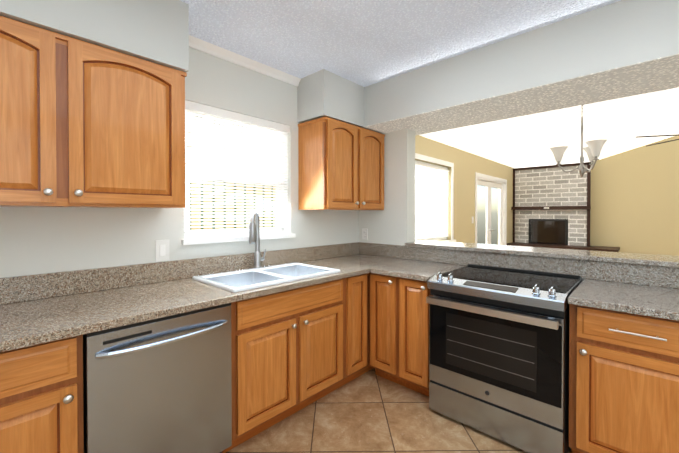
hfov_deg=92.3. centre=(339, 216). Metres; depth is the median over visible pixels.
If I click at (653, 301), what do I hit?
countertop
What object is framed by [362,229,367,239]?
outlet
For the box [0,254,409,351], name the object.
countertop
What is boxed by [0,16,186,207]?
upper cabinet
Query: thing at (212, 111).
window blinds
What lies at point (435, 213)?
window blinds
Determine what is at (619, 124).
ceiling
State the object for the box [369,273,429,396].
base cabinet
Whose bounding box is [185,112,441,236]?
backdrop
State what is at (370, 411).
floor
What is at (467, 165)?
wall
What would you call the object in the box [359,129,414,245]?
wall
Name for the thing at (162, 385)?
stainless steel dishwasher
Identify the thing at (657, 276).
backsplash
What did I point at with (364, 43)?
ceiling
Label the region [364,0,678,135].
soffit beam
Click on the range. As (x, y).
(499, 353)
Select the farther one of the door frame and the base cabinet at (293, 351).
the door frame
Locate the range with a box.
[426,264,582,452]
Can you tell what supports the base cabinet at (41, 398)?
on the floor
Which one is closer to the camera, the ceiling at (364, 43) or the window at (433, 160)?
the ceiling at (364, 43)
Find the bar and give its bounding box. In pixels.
[405,240,678,267]
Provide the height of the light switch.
0.133 m
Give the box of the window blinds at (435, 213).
[415,163,448,240]
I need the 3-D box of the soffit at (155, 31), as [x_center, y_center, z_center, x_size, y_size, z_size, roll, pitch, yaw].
[-1.583,-1.000,1.312,0.365,0.370,1.765,0,1,43]
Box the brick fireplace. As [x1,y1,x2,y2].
[507,162,619,251]
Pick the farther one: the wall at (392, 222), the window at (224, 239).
the wall at (392, 222)
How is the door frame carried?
attached to the wall at (467, 165)
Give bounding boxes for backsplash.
[0,242,358,304]
[359,242,678,288]
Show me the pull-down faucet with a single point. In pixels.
(254, 230)
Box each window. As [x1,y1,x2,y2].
[181,109,295,244]
[415,153,455,241]
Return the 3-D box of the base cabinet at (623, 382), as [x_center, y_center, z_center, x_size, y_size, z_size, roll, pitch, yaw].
[1.618,0.891,1.767,0.540,0.880,0.617,0,1,43]
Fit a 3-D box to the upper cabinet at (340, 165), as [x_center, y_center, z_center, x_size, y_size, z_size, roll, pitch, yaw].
[0.058,-0.438,3.059,0.382,0.754,0.842,0,1,43]
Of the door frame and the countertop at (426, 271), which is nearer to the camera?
the countertop at (426, 271)
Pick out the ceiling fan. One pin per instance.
(659, 136)
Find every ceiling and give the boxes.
[180,0,620,86]
[420,88,678,167]
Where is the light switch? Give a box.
[155,240,168,261]
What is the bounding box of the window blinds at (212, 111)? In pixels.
[184,100,289,238]
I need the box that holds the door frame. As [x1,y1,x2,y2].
[475,172,506,244]
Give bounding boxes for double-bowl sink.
[192,262,339,291]
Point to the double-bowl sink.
(244, 279)
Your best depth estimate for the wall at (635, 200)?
6.29 m
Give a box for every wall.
[0,47,358,277]
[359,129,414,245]
[415,135,512,242]
[590,136,678,255]
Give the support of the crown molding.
attached to the wall at (38, 240)
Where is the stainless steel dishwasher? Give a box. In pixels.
[83,303,231,452]
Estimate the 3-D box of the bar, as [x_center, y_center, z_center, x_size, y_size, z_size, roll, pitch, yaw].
[2.434,0.277,1.647,4.603,0.030,0.415,0,1,43]
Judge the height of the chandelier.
0.818 m
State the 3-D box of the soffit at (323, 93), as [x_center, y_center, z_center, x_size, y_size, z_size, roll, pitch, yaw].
[0.039,-1.016,3.072,0.332,0.370,0.848,0,1,43]
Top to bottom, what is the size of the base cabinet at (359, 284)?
0.880 m
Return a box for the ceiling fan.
[636,134,678,145]
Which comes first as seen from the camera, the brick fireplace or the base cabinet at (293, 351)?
the base cabinet at (293, 351)
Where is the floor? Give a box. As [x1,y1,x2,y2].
[225,368,570,452]
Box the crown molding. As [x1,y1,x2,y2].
[189,35,300,85]
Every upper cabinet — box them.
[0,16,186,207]
[298,116,384,209]
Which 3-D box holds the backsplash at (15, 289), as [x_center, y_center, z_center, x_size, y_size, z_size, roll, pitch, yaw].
[-1.047,0.350,2.148,0.021,0.124,3.697,0,1,43]
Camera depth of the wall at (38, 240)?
2.13 m
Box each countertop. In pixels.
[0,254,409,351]
[370,260,464,281]
[567,279,678,320]
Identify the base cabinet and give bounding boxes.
[0,335,83,452]
[221,277,348,452]
[349,273,372,381]
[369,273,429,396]
[569,304,678,452]
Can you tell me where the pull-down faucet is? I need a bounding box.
[249,210,265,267]
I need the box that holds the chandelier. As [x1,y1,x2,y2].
[549,105,606,176]
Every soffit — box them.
[0,0,188,71]
[297,69,382,133]

